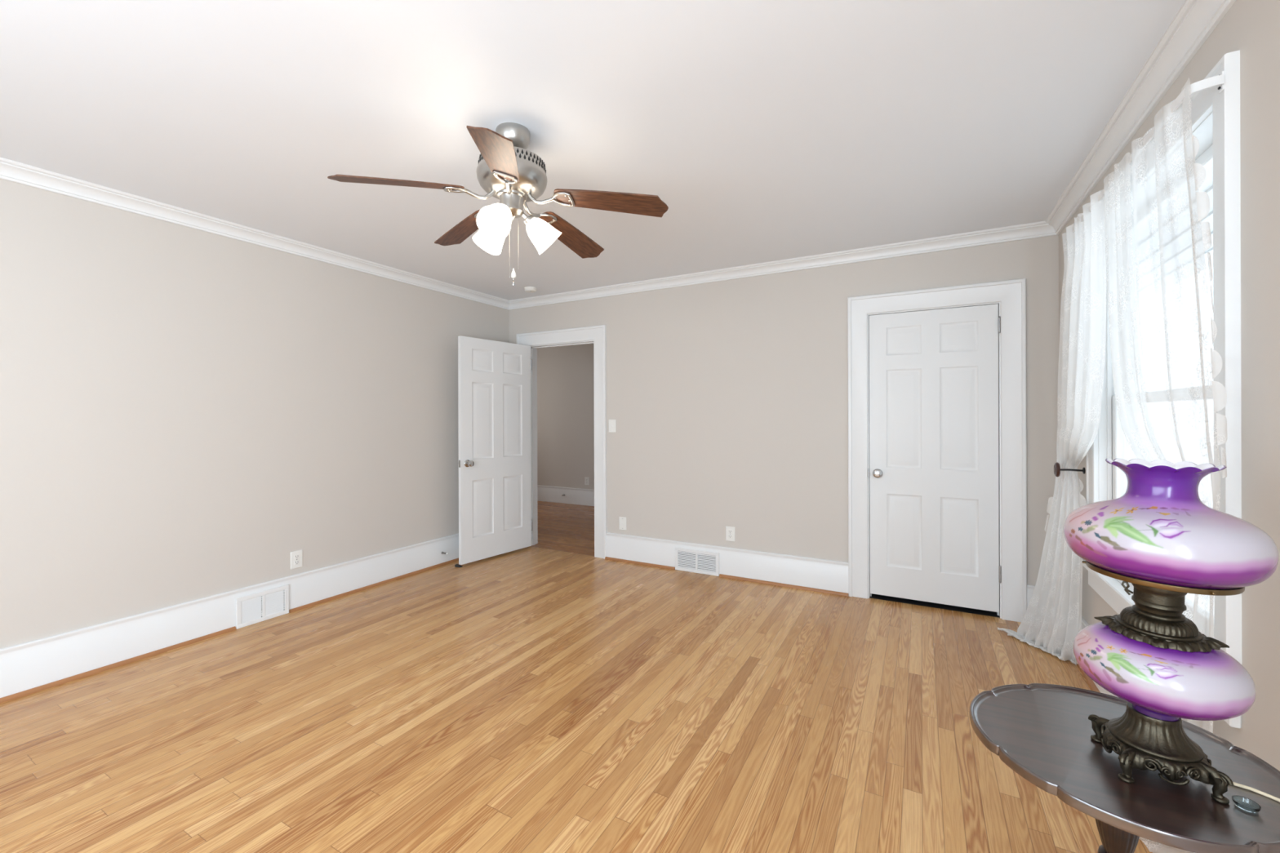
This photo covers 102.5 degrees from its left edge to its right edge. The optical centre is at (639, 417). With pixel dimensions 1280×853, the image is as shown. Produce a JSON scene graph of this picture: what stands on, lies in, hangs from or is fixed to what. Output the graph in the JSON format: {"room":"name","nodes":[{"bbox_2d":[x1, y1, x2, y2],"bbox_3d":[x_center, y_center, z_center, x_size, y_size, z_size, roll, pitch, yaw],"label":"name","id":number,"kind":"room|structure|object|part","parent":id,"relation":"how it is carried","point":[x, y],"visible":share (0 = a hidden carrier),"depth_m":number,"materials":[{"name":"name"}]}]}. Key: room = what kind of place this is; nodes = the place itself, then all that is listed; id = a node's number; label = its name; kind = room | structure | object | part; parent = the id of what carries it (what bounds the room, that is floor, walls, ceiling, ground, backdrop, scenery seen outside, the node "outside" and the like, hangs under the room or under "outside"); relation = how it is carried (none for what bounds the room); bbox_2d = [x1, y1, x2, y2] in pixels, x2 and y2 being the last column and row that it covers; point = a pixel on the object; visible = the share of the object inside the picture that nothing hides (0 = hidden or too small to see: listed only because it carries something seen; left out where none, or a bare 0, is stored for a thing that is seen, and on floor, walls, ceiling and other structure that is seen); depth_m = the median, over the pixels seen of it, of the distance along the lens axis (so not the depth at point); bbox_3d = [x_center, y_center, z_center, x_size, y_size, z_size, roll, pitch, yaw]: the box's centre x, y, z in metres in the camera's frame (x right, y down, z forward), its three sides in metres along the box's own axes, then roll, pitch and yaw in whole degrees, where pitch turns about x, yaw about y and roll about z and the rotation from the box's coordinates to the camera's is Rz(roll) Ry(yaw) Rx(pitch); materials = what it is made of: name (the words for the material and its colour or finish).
{"room":"empty bedroom","nodes":[
{"label":"empty bedroom","id":0,"kind":"room"},
{"bbox_2d":[0,178,509,648],"bbox_3d":[-2.727,0.063,2.733,0.130,2.425,5.636,0,0,29],"label":"wall","id":1,"kind":"structure","parent":0,"point":[185,411],"depth_m":2.94,"materials":[{"name":"beige paint"}]},
{"bbox_2d":[0,533,458,697],"bbox_3d":[-2.627,1.159,2.754,0.019,0.233,5.506,0,0,29],"label":"baseboard","id":2,"kind":"structure","parent":1,"relation":"attached to","point":[28,665],"depth_m":2.83,"materials":[{"name":"white"}]},
{"bbox_2d":[0,558,458,703],"bbox_3d":[-2.616,1.266,2.737,0.015,0.019,5.487,0,0,29],"label":"trim","id":3,"kind":"structure","parent":1,"relation":"attached to","point":[79,676],"depth_m":2.80,"materials":[{"name":"brown wood"}]},
{"bbox_2d":[0,156,509,310],"bbox_3d":[-2.609,-1.113,2.740,0.076,0.073,5.506,0,0,29],"label":"trim","id":4,"kind":"structure","parent":1,"relation":"attached to","point":[11,171],"depth_m":2.96,"materials":[{"name":"white wood"}]},
{"bbox_2d":[235,584,288,629],"bbox_3d":[-2.356,1.181,3.214,0.010,0.186,0.293,0,0,29],"label":"air vent","id":5,"kind":"object","parent":1,"relation":"attached to","point":[254,608],"visible":1,"depth_m":3.20,"materials":[{"name":"white metal"}]},
{"bbox_2d":[290,549,302,569],"bbox_3d":[-2.277,0.943,3.405,0.009,0.115,0.075,0,0,29],"label":"wall outlet","id":6,"kind":"object","parent":1,"relation":"attached to","point":[296,557],"visible":1,"depth_m":3.40,"materials":[{"name":"white plastic"}]},
{"bbox_2d":[293,554,299,559],"bbox_3d":[-2.275,0.924,3.404,0.004,0.029,0.033,0,0,29],"label":"receptacle","id":7,"kind":"object","parent":6,"relation":"attached to","point":[295,556],"depth_m":3.40,"materials":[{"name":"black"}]},
{"bbox_2d":[293,560,299,564],"bbox_3d":[-2.275,0.963,3.404,0.004,0.029,0.033,0,0,29],"label":"receptacle","id":8,"kind":"object","parent":6,"relation":"attached to","point":[295,562],"depth_m":3.40,"materials":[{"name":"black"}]},
{"bbox_2d":[537,343,594,489],"bbox_3d":[-0.920,0.057,6.378,4.939,2.425,2.494,0,0,29],"label":"wall","id":9,"kind":"structure","parent":0,"point":[565,374],"depth_m":7.59,"materials":[{"name":"beige paint"}]},
{"bbox_2d":[537,485,594,506],"bbox_3d":[-0.452,1.152,7.227,4.679,0.233,0.019,0,0,29],"label":"baseboard","id":10,"kind":"structure","parent":9,"relation":"attached to","point":[544,493],"depth_m":7.56,"materials":[{"name":"white"}]},
{"bbox_2d":[584,476,589,484],"bbox_3d":[-0.767,0.919,7.404,0.075,0.115,0.009,0,0,29],"label":"wall outlet","id":11,"kind":"object","parent":9,"relation":"attached to","point":[586,478],"visible":1,"depth_m":7.40,"materials":[{"name":"white plastic"}]},
{"bbox_2d":[0,500,1152,852],"bbox_3d":[-1.280,1.331,3.365,7.194,0.120,8.130,0,0,29],"label":"floor","id":12,"kind":"structure","parent":0,"point":[528,700],"depth_m":2.09,"materials":[{"name":"brown wood"}]},
{"bbox_2d":[968,683,1279,852],"bbox_3d":[0.887,0.935,0.945,0.471,0.657,0.458,0,0,29],"label":"pedestal table","id":13,"kind":"object","parent":12,"relation":"on","point":[1042,732],"visible":0.94,"depth_m":0.89,"materials":[{"name":"brown wood"}]},
{"bbox_2d":[1063,457,1279,804],"bbox_3d":[0.970,0.669,0.856,0.406,1.186,0.258,0,0,29],"label":"table lamp","id":14,"kind":"object","parent":13,"relation":"on","point":[1158,537],"visible":1,"depth_m":0.84,"materials":[{"name":"glass"}]},
{"bbox_3d":[0.902,0.310,0.893,0.070,0.056,0.070,1,1,29],"label":"burner","id":15,"kind":"part","parent":14,"relation":"part of","materials":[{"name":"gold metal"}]},
{"bbox_3d":[0.903,0.173,0.891,0.258,0.190,0.258,1,1,29],"label":"lamp shade","id":16,"kind":"part","parent":14,"relation":"part of","materials":[{"name":"glass"}]},
{"bbox_3d":[1.066,0.930,0.809,0.233,0.663,0.100,0,0,11],"label":"power cord","id":17,"kind":"part","parent":14,"relation":"part of","materials":[{"name":"beige plastic"}]},
{"bbox_2d":[1231,795,1261,813],"bbox_3d":[0.952,0.609,0.806,0.030,0.009,0.030,0,0,29],"label":"glass dish","id":18,"kind":"object","parent":13,"relation":"on","point":[1246,804],"visible":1,"depth_m":0.81,"materials":[{"name":"teal"}]},
{"bbox_2d":[0,0,1185,300],"bbox_3d":[-0.728,-1.216,1.711,4.624,0.120,5.766,0,0,29],"label":"ceiling","id":19,"kind":"structure","parent":0,"point":[766,131],"depth_m":1.95,"materials":[{"name":"white paint"}]},
{"bbox_2d":[327,122,668,285],"bbox_3d":[-0.499,-0.845,2.131,1.216,0.623,1.173,0,0,29],"label":"ceiling fan","id":20,"kind":"object","parent":19,"relation":"hanging from","point":[508,172],"visible":1,"depth_m":2.01,"materials":[{"name":"brown wood"}]},
{"bbox_3d":[-0.890,-0.865,1.900,0.455,0.082,0.129,1,1,-26],"label":"blade","id":21,"kind":"part","parent":20,"relation":"part of","materials":[{"name":"brown wood"}]},
{"bbox_3d":[-0.808,-0.871,2.378,0.129,0.065,0.457,0,0,-44],"label":"blade","id":22,"kind":"part","parent":20,"relation":"part of","materials":[{"name":"brown wood"}]},
{"bbox_3d":[-0.625,-0.756,2.172,0.146,0.145,0.131,2,1,29],"label":"lamp shade","id":23,"kind":"part","parent":20,"relation":"part of","materials":[{"name":"white glass"}]},
{"bbox_3d":[-0.461,-0.847,1.674,0.129,0.082,0.455,2,1,-8],"label":"blade","id":24,"kind":"part","parent":20,"relation":"part of","materials":[{"name":"brown wood"}]},
{"bbox_3d":[-0.536,-0.749,1.947,0.128,0.145,0.144,2,1,29],"label":"lamp shade","id":25,"kind":"part","parent":20,"relation":"part of","materials":[{"name":"white glass"}]},
{"bbox_3d":[-0.537,-0.779,1.980,0.053,0.068,0.069,2,1,29],"label":"light bulb","id":26,"kind":"part","parent":20,"relation":"part of","materials":[{"name":"white glass"}]},
{"bbox_3d":[-0.493,-0.711,2.078,0.003,0.221,0.003,0,0,29],"label":"pull chain","id":27,"kind":"part","parent":20,"relation":"part of","materials":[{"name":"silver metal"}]},
{"bbox_3d":[-0.458,-0.812,2.107,0.052,0.055,0.055,2,1,29],"label":"light arm","id":28,"kind":"part","parent":20,"relation":"part of","materials":[{"name":"silver metal"}]},
{"bbox_3d":[-0.392,-0.748,2.133,0.137,0.145,0.139,2,1,29],"label":"lamp shade","id":29,"kind":"part","parent":20,"relation":"part of","materials":[{"name":"white glass"}]},
{"bbox_3d":[-0.328,-0.857,2.447,0.129,0.082,0.455,2,1,28],"label":"blade","id":30,"kind":"part","parent":20,"relation":"part of","materials":[{"name":"brown wood"}]},
{"bbox_3d":[-0.114,-0.842,2.013,0.455,0.082,0.129,2,1,10],"label":"blade","id":31,"kind":"part","parent":20,"relation":"part of","materials":[{"name":"brown wood"}]},
{"bbox_2d":[524,286,537,293],"bbox_3d":[-0.979,-1.137,4.592,0.112,0.036,0.112,0,0,29],"label":"smoke detector","id":32,"kind":"object","parent":19,"relation":"attached to","point":[527,289],"visible":1,"depth_m":4.56,"materials":[{"name":"white plastic"}]},
{"bbox_2d":[508,235,1058,617],"bbox_3d":[0.812,0.087,4.465,4.674,2.595,0.800,0,0,29],"label":"wall","id":33,"kind":"structure","parent":0,"point":[727,400],"depth_m":3.95,"materials":[{"name":"beige paint"}]},
{"bbox_2d":[457,335,532,564],"bbox_3d":[-1.298,0.279,4.679,0.163,1.940,0.797,0,0,36],"label":"door","id":34,"kind":"structure","parent":33,"relation":"in","point":[495,462],"depth_m":4.62,"materials":[{"name":"white paint"}]},
{"bbox_3d":[-1.453,0.395,4.378,0.064,0.062,0.062,0,0,36],"label":"knob","id":35,"kind":"part","parent":34,"relation":"part of","materials":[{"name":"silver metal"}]},
{"bbox_2d":[516,324,606,559],"bbox_3d":[-0.732,0.221,4.915,1.042,2.097,0.159,0,0,29],"label":"trim","id":36,"kind":"structure","parent":33,"relation":"attached to","point":[595,335],"depth_m":4.66,"materials":[{"name":"white wood"}]},
{"bbox_2d":[608,419,616,432],"bbox_3d":[-0.247,0.078,4.584,0.075,0.115,0.008,0,0,29],"label":"light switch","id":37,"kind":"object","parent":33,"relation":"attached to","point":[612,423],"visible":1,"depth_m":4.58,"materials":[{"name":"white plastic"}]},
{"bbox_2d":[618,516,626,530],"bbox_3d":[-0.153,0.938,4.533,0.075,0.115,0.008,0,0,29],"label":"wall plate","id":38,"kind":"object","parent":33,"relation":"attached to","point":[622,520],"visible":1,"depth_m":4.53,"materials":[{"name":"white plastic"}]},
{"bbox_2d":[675,546,719,576],"bbox_3d":[0.460,1.171,4.173,0.383,0.186,0.010,0,0,29],"label":"air vent","id":39,"kind":"object","parent":33,"relation":"attached to","point":[694,561],"visible":1,"depth_m":4.17,"materials":[{"name":"white metal"}]},
{"bbox_2d":[604,556,848,596],"bbox_3d":[0.589,1.256,4.103,4.326,0.019,0.015,0,0,29],"label":"trim","id":40,"kind":"structure","parent":33,"relation":"attached to","point":[824,591],"depth_m":3.94,"materials":[{"name":"brown wood"}]},
{"bbox_2d":[725,526,734,541],"bbox_3d":[0.714,0.922,4.059,0.075,0.115,0.009,0,0,29],"label":"wall outlet","id":41,"kind":"object","parent":33,"relation":"attached to","point":[730,531],"visible":1,"depth_m":4.06,"materials":[{"name":"white plastic"}]},
{"bbox_2d":[509,221,1056,310],"bbox_3d":[0.576,-1.123,4.093,4.364,0.073,0.076,0,0,29],"label":"trim","id":42,"kind":"structure","parent":33,"relation":"attached to","point":[1042,228],"depth_m":3.72,"materials":[{"name":"white wood"}]},
{"bbox_2d":[605,532,1035,608],"bbox_3d":[0.597,1.149,4.117,4.364,0.233,0.019,0,0,29],"label":"baseboard","id":43,"kind":"structure","parent":33,"relation":"attached to","point":[811,572],"depth_m":3.96,"materials":[{"name":"white"}]},
{"bbox_2d":[868,303,1001,612],"bbox_3d":[1.921,0.258,3.390,0.762,1.938,0.099,0,0,29],"label":"door","id":44,"kind":"structure","parent":33,"relation":"in","point":[933,470],"depth_m":3.38,"materials":[{"name":"white paint"}]},
{"bbox_3d":[1.632,0.388,3.529,0.062,0.062,0.064,0,0,29],"label":"knob","id":45,"kind":"part","parent":44,"relation":"part of","materials":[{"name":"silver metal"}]},
{"bbox_2d":[847,278,1026,622],"bbox_3d":[1.951,0.206,3.446,1.018,2.109,0.159,0,0,29],"label":"trim","id":46,"kind":"structure","parent":33,"relation":"attached to","point":[1010,295],"depth_m":3.22,"materials":[{"name":"white wood"}]},
{"bbox_2d":[1058,0,1279,771],"bbox_3d":[1.216,0.051,0.575,0.130,2.425,5.636,0,0,29],"label":"wall","id":47,"kind":"structure","parent":0,"point":[1251,27],"depth_m":1.26,"materials":[{"name":"beige paint"}]},
{"bbox_2d":[1076,663,1100,692],"bbox_3d":[1.166,1.254,0.668,0.015,0.019,5.487,0,0,29],"label":"trim","id":48,"kind":"structure","parent":47,"relation":"attached to","point":[1091,682],"depth_m":2.42,"materials":[{"name":"brown wood"}]},
{"bbox_2d":[1081,616,1117,697],"bbox_3d":[1.185,1.147,0.668,0.019,0.233,5.506,0,0,29],"label":"baseboard","id":49,"kind":"structure","parent":47,"relation":"attached to","point":[1084,624],"depth_m":2.34,"materials":[{"name":"white wood"}]},
{"bbox_2d":[1044,0,1235,235],"bbox_3d":[1.153,-1.125,0.681,0.076,0.073,5.506,0,0,29],"label":"trim","id":50,"kind":"structure","parent":47,"relation":"attached to","point":[1195,20],"depth_m":1.79,"materials":[{"name":"white wood"}]},
{"bbox_2d":[1082,49,1241,728],"bbox_3d":[1.914,-0.072,1.868,0.205,1.756,1.315,0,0,29],"label":"window","id":51,"kind":"structure","parent":47,"relation":"in","point":[1215,116],"depth_m":1.36,"materials":[{"name":"white"}]},
{"bbox_2d":[1053,462,1085,477],"bbox_3d":[2.114,0.260,2.528,0.116,0.074,0.074,0,0,29],"label":"curtain holdback","id":52,"kind":"object","parent":51,"relation":"attached to","point":[1057,469],"visible":1,"depth_m":2.53,"materials":[{"name":"brown metal"}]},
{"bbox_3d":[2.117,0.259,2.523,0.099,0.012,0.015,0,0,29],"label":"arm","id":53,"kind":"part","parent":52,"relation":"part of","materials":[{"name":"brown metal"}]},
{"bbox_3d":[1.873,0.705,1.892,0.105,0.028,1.315,0,0,29],"label":"sill","id":54,"kind":"part","parent":51,"relation":"part of","materials":[{"name":"white wood"}]},
{"bbox_2d":[1066,71,1224,240],"bbox_3d":[1.824,-0.884,1.954,0.070,0.048,1.377,0,0,29],"label":"curtain rod","id":55,"kind":"object","parent":51,"relation":"attached to","point":[1219,80],"visible":0.49,"depth_m":1.37,"materials":[{"name":"white metal"}]},
{"bbox_2d":[997,189,1106,664],"bbox_3d":[2.061,0.171,2.483,0.222,2.166,1.116,0,0,16],"label":"lace curtain","id":56,"kind":"object","parent":55,"relation":"hanging from","point":[1051,621],"visible":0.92,"depth_m":2.48,"materials":[{"name":"white fabric"}]},
{"bbox_2d":[1103,77,1227,852],"bbox_3d":[1.621,0.173,1.650,0.139,2.166,0.865,0,0,29],"label":"lace curtain","id":57,"kind":"object","parent":55,"relation":"hanging from","point":[1166,365],"visible":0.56,"depth_m":1.49,"materials":[{"name":"white fabric"}]},
{"bbox_3d":[1.919,0.296,1.866,0.035,0.790,1.117,0,0,29],"label":"sash","id":58,"kind":"part","parent":51,"relation":"part of","materials":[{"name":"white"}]},
{"bbox_3d":[1.950,-0.462,1.847,0.035,0.805,1.117,0,0,29],"label":"sash","id":59,"kind":"part","parent":51,"relation":"part of","materials":[{"name":"white wood"}]},
{"label":"outside","id":60,"kind":"structure","parent":0,"visible":0},
{"bbox_2d":[1198,165,1213,268],"bbox_3d":[2.656,-1.062,2.135,0.885,0.080,5.700,0,0,29],"label":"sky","id":61,"kind":"structure","parent":60,"point":[1207,185],"depth_m":2.45,"materials":[{"name":"white"}]}
]}

